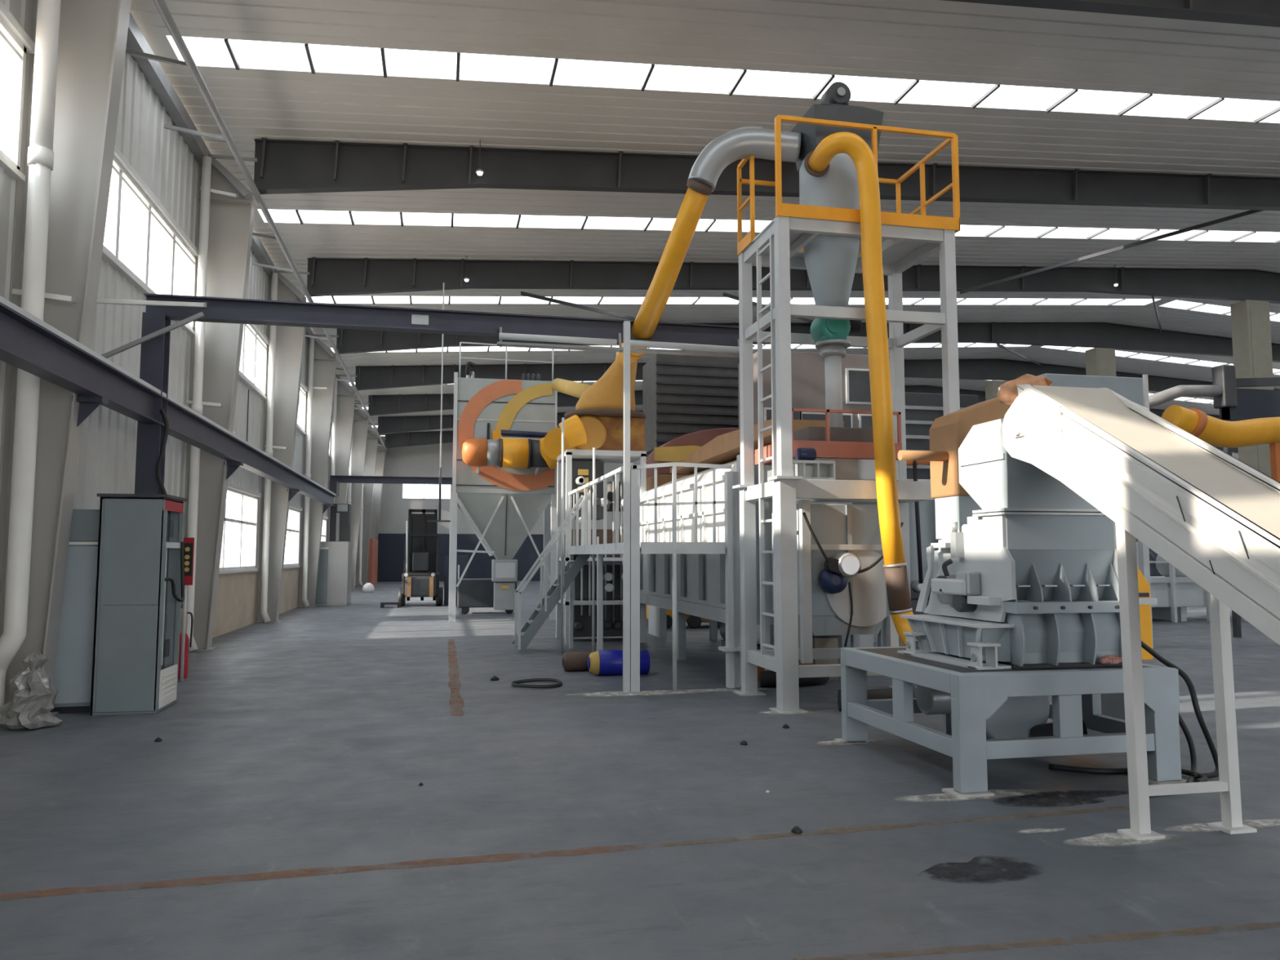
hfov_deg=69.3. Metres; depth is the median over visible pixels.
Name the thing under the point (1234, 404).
pipe
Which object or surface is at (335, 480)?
girder
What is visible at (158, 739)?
scrap piece
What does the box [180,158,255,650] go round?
column
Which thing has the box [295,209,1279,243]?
window
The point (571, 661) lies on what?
roll
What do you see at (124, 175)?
window
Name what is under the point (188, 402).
batten
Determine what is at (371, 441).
column
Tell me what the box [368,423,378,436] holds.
trim
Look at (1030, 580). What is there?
granulator
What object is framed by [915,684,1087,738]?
hopper
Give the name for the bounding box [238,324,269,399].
window
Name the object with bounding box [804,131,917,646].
pipe
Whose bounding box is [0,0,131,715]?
column
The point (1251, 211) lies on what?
trim
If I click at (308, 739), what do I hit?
floor
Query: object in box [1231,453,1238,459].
wall
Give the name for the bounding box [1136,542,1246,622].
wash line
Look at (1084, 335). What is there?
beam
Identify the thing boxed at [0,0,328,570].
wall
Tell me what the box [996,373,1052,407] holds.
lump
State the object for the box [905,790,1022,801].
powder
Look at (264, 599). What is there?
downpipe
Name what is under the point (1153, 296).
trim
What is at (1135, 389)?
hopper
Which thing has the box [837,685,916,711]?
hose
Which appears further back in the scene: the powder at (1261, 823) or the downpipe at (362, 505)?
the downpipe at (362, 505)
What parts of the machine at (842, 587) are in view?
red rail post, corner post, motor, red rail post, motor, red rail, gear motor, leg, round plate, leg, corner post, red rail post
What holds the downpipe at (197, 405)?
on the floor
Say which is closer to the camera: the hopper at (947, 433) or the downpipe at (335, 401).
the hopper at (947, 433)
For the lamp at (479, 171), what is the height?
0.670 m
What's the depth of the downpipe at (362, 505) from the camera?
48.67 m
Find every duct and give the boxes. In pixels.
[462,427,575,475]
[551,377,591,398]
[1161,404,1279,482]
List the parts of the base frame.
foot plate, leg, post, foot plate, leg, gusset plate, plate, post, post, gusset plate, leg, foot plate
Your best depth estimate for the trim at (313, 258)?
25.27 m
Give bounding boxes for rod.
[426,282,450,521]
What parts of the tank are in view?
panel frame, panel frame, leg, panel rail, panel frame, panel frame, leg, pump motor, lid, leg, leg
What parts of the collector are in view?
leg, leg, roof rail post, corner trim, discharge door, roof rail post, roof rail, leg, roof rail post, leg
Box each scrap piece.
[154,737,162,742]
[490,675,499,680]
[740,740,747,745]
[782,724,789,728]
[791,826,802,834]
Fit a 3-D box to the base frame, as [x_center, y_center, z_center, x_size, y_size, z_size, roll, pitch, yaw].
[2.781,1.799,7.290,1.820,0.800,1.960,1,-5,-12]
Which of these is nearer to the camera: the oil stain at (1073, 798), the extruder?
the oil stain at (1073, 798)
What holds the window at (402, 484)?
in the wall at (422, 460)
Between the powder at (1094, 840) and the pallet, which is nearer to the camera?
the powder at (1094, 840)
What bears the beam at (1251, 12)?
attached to the ceiling
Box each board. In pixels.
[180,537,194,681]
[368,538,377,584]
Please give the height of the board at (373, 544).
2.500 m
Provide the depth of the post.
11.49 m
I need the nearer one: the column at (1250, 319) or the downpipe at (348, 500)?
the column at (1250, 319)
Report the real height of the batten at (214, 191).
0.136 m
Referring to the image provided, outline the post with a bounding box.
[736,454,770,685]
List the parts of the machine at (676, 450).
leg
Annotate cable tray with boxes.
[497,341,739,357]
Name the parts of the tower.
guard post, joint plate, guard rail, guard rail, post, post, plate, guard post, guard rail, ladder rail, ladder rail, guard post, post, joint plate, post, plate, deck plate, kick plate, guard rail, guard post, guard rail, post, guard post, post, guard post, guard rail, guard rail, post, guard post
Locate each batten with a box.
[12,288,77,303]
[96,298,207,308]
[186,400,223,407]
[199,186,238,198]
[264,444,288,449]
[306,386,328,389]
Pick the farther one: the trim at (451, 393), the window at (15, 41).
the trim at (451, 393)
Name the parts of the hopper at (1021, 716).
casing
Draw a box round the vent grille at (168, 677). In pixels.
[159,664,177,708]
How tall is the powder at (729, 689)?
0.006 m
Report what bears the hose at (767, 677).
on the floor
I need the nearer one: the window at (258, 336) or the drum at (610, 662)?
the drum at (610, 662)
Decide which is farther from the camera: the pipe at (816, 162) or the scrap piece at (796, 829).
the pipe at (816, 162)
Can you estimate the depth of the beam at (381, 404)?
43.76 m
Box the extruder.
[852,460,938,614]
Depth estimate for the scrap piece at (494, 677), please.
11.88 m
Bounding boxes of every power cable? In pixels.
[1048,764,1208,782]
[1141,640,1218,779]
[1149,713,1196,796]
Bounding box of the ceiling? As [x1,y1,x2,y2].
[129,0,1279,435]
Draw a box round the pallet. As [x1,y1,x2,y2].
[380,601,401,608]
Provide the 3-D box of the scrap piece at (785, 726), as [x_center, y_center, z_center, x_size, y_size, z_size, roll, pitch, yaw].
[1.361,2.291,8.625,0.070,0.036,0.056,1,-5,-12]
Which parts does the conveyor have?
leg, foot plate, panel, panel, panel, leg, foot plate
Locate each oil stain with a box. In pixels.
[924,857,1034,881]
[1007,791,1125,805]
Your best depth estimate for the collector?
22.98 m
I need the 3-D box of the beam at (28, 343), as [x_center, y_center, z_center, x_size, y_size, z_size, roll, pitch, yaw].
[-6.242,-0.676,12.253,0.280,0.740,38.400,1,-5,-12]
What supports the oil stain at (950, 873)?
on the floor
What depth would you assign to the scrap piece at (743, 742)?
7.84 m
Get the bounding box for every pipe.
[616,342,643,365]
[630,125,800,355]
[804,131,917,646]
[819,343,846,427]
[1148,364,1279,637]
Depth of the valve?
10.44 m
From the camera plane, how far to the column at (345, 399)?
36.20 m
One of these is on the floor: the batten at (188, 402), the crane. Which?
the crane
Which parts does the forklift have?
cab post, mast rail, seat, load backrest, mast rail, mast rail, cab post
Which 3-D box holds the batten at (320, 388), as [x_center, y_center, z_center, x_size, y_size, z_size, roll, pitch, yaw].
[-10.235,-2.921,29.380,0.630,0.060,0.060,1,-5,-12]
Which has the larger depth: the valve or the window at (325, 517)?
the window at (325, 517)
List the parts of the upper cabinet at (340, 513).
display panel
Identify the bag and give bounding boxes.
[0,651,62,728]
[362,582,374,592]
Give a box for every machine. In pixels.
[555,357,646,644]
[646,427,738,637]
[755,408,903,663]
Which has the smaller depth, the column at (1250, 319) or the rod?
the rod
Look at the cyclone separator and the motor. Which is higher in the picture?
the cyclone separator
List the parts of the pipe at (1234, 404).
arm, post, rail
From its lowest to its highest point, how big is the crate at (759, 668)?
0.420 m
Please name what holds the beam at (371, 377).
attached to the ceiling
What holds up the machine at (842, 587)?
in the tower
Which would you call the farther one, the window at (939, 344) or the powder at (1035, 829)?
the window at (939, 344)
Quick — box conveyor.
[1000,384,1279,840]
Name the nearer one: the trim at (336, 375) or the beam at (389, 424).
the trim at (336, 375)
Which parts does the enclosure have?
door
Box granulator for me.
[897,418,1122,670]
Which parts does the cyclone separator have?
fan motor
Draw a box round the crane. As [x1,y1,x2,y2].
[101,293,754,493]
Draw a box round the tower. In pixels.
[732,115,960,714]
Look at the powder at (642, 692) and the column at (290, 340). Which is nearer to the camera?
the powder at (642, 692)
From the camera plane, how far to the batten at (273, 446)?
22.52 m
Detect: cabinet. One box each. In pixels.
[49,509,99,712]
[89,493,186,715]
[328,503,351,542]
[571,461,622,637]
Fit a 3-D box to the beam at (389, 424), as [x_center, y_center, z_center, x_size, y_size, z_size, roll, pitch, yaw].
[13.861,-3.208,55.809,57.172,2.549,0.220,1,-5,-12]
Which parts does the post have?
plate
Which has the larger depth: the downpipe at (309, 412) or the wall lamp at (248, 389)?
the downpipe at (309, 412)
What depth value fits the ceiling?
16.78 m
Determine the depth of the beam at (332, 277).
25.45 m
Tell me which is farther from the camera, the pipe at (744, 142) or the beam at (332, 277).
the beam at (332, 277)
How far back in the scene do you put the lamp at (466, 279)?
23.66 m
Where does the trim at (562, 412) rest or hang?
attached to the beam at (389, 424)
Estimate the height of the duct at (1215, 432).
4.283 m
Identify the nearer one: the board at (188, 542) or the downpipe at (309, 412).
the board at (188, 542)
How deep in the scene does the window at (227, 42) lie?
15.83 m
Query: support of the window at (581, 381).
attached to the ceiling
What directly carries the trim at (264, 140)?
attached to the beam at (291, 166)
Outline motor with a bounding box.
[1100,567,1157,719]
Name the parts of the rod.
rod, rod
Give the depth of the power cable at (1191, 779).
6.95 m
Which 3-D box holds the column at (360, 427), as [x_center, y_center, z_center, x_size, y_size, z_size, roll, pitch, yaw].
[-13.099,0.647,42.685,0.940,8.850,0.400,1,-5,-12]
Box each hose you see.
[760,670,829,687]
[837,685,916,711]
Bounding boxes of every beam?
[0,295,337,514]
[253,138,1279,210]
[306,257,1279,303]
[336,322,1279,362]
[355,358,1279,397]
[368,385,1219,418]
[377,410,1238,453]
[384,431,453,448]
[942,0,1279,26]
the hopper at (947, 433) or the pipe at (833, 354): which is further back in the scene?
the pipe at (833, 354)
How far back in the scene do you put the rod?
22.80 m
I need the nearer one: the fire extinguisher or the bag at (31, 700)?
the bag at (31, 700)
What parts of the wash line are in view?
rail post, guard rail, leg, rail post, rail post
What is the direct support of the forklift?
on the floor
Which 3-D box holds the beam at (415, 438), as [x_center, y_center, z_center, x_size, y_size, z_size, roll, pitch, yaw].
[12.471,-2.684,62.239,57.172,2.549,0.220,1,-5,-12]
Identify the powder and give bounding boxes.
[577,690,695,696]
[680,688,761,692]
[762,710,808,714]
[820,739,875,744]
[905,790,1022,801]
[1020,828,1056,833]
[1071,833,1172,845]
[1174,819,1279,831]
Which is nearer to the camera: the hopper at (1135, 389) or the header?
the hopper at (1135, 389)
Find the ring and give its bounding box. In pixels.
[511,678,562,688]
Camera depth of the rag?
6.62 m
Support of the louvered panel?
on the floor
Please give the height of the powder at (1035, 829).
0.006 m
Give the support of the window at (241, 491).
in the wall at (162, 157)
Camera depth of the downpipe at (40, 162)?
9.02 m
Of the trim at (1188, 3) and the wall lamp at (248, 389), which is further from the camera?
the wall lamp at (248, 389)
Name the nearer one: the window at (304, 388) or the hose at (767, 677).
the hose at (767, 677)
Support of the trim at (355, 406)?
attached to the wall at (162, 157)
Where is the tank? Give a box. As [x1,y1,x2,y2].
[640,418,852,680]
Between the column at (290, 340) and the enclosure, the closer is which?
the column at (290, 340)
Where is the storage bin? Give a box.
[457,578,516,613]
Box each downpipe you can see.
[0,0,61,724]
[186,155,211,652]
[260,272,278,622]
[302,337,314,607]
[328,377,337,539]
[346,434,352,504]
[358,486,363,586]
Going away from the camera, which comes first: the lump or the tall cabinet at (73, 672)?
the lump
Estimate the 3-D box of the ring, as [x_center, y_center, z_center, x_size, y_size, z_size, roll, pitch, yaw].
[-1.274,2.511,11.440,0.628,0.050,0.656,1,-5,-12]
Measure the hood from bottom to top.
0.620 m
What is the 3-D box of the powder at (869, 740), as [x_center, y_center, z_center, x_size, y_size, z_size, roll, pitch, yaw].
[1.818,2.251,7.954,0.684,0.006,0.234,1,-5,-12]
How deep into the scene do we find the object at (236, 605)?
20.61 m
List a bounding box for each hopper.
[897,397,1009,735]
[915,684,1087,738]
[998,373,1153,648]
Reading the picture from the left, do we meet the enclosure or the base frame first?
the enclosure
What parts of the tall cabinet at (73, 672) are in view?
door, panel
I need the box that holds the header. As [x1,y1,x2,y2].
[492,429,547,439]
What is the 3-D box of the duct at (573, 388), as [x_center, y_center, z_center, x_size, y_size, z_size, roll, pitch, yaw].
[-1.468,-2.014,20.451,0.320,1.413,5.119,1,-5,-13]
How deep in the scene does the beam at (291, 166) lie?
18.14 m
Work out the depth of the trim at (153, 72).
14.20 m
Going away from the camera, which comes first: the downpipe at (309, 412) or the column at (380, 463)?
the downpipe at (309, 412)
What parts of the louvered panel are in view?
leg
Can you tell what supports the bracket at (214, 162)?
attached to the wall at (162, 157)
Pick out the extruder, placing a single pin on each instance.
(922, 514)
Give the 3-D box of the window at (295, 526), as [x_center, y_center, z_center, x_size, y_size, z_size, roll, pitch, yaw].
[-10.000,1.571,26.088,0.180,1.830,5.100,1,-5,-12]
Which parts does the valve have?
drive motor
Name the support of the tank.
on the floor
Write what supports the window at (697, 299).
attached to the ceiling
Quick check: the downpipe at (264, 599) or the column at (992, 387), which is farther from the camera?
the column at (992, 387)
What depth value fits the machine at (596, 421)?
17.34 m
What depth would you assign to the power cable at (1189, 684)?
6.75 m
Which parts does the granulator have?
hinge arm, quick lever, plate, plate, plate, plate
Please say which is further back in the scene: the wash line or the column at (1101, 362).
the column at (1101, 362)
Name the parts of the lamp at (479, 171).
hanger rod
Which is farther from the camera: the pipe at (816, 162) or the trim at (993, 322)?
the trim at (993, 322)
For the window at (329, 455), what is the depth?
35.84 m
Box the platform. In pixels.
[511,320,741,693]
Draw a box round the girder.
[329,475,452,496]
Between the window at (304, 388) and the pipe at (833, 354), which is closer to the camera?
the pipe at (833, 354)
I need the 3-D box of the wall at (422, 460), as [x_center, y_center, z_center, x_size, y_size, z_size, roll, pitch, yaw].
[11.803,-0.057,63.395,58.900,7.721,0.150,1,-5,-12]
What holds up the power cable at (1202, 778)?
on the floor
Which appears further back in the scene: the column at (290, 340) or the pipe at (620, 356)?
the column at (290, 340)
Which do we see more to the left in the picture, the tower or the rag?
the tower
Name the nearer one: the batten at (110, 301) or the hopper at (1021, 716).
the hopper at (1021, 716)
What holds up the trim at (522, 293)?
attached to the beam at (1084, 335)
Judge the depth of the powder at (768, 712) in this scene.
9.43 m
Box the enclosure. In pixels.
[315,541,352,605]
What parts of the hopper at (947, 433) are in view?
leg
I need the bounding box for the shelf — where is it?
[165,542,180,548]
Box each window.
[0,0,35,182]
[102,145,198,335]
[218,482,261,573]
[224,39,1279,123]
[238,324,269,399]
[283,503,302,568]
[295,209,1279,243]
[296,380,307,435]
[320,515,328,541]
[328,418,332,457]
[331,296,1277,315]
[355,342,1279,373]
[401,484,451,499]
[445,381,1213,404]
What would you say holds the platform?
on the floor
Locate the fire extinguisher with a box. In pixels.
[177,608,193,679]
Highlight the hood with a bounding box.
[791,102,884,171]
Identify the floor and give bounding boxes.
[0,580,1279,959]
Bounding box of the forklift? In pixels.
[398,509,443,606]
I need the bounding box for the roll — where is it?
[561,651,594,671]
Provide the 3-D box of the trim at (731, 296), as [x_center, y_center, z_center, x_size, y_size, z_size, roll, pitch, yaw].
[4.530,-5.364,29.591,0.050,1.100,8.789,-3,-5,30]
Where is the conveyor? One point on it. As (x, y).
(1213, 516)
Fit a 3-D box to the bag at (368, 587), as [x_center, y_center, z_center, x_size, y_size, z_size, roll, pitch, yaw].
[-11.782,4.672,40.178,0.520,0.420,0.507,1,-5,-12]
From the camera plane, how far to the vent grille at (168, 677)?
9.74 m
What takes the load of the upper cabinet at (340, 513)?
on the enclosure
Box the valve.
[809,317,862,349]
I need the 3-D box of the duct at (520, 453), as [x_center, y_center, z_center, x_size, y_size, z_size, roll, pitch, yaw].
[-2.932,-0.697,22.334,2.664,1.017,1.373,1,-5,-12]
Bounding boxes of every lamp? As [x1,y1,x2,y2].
[246,389,248,441]
[463,266,469,281]
[475,139,483,175]
[1113,267,1118,286]
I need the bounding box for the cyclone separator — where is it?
[791,81,884,306]
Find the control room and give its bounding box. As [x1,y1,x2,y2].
[737,350,889,429]
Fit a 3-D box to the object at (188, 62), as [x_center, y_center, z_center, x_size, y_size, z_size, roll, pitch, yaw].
[-9.185,-4.374,25.428,0.978,0.197,71.725,1,-5,-12]
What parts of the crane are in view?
rating plate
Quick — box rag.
[1098,654,1122,664]
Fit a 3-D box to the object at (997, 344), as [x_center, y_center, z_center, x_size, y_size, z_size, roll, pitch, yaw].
[16.022,-5.230,38.941,0.050,0.910,9.200,-3,-6,33]
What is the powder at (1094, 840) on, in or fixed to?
on the floor
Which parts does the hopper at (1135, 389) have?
leg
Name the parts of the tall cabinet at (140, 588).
panel, panel, rail, mounting plate, door frame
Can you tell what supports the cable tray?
on the crane
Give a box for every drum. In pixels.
[587,649,649,675]
[904,392,977,479]
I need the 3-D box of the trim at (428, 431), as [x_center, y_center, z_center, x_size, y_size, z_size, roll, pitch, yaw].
[-3.855,-2.989,58.647,23.488,2.011,0.150,1,-5,-12]
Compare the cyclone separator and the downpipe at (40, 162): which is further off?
the cyclone separator
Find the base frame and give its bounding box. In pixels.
[834,646,1186,797]
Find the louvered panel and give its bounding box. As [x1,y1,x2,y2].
[642,354,739,626]
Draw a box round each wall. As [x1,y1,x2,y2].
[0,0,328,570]
[377,435,639,534]
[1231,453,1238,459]
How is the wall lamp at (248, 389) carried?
attached to the wall at (162, 157)
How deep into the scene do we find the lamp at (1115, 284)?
27.78 m
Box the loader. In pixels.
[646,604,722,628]
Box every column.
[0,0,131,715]
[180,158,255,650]
[255,272,306,622]
[297,333,337,607]
[326,376,355,541]
[346,404,368,591]
[355,426,377,586]
[365,443,385,582]
[985,380,1007,400]
[1084,347,1115,376]
[1230,299,1274,477]
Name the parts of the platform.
stair post, stair post, stair post, stair post, stair handrail, stair handrail, stair post, guy post, stair post, guard post, leg, guard post, stair post, guard post, stair post, guy post, guard post, leg, guard rail, leg, guard post, guard post, tall post, guard rail, guard post, leg, guard post, guard rail, guard post, guard rail, guard post, joint plate, leg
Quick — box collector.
[448,342,557,622]
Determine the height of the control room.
5.150 m
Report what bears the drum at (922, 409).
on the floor
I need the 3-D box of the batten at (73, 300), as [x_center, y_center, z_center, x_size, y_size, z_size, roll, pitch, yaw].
[-5.967,-1.845,9.278,0.572,0.107,0.060,1,-5,-12]
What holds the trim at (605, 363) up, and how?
attached to the beam at (371, 377)
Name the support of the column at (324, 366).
on the floor
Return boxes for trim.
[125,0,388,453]
[126,12,336,374]
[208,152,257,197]
[260,137,1212,204]
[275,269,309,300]
[311,257,1124,290]
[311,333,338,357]
[335,374,356,393]
[340,321,994,346]
[354,402,369,418]
[358,359,906,383]
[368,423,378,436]
[370,393,453,410]
[380,412,564,429]
[386,431,449,444]
[520,291,635,320]
[723,292,813,323]
[960,209,1262,293]
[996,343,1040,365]
[1151,295,1161,332]
[1184,0,1192,9]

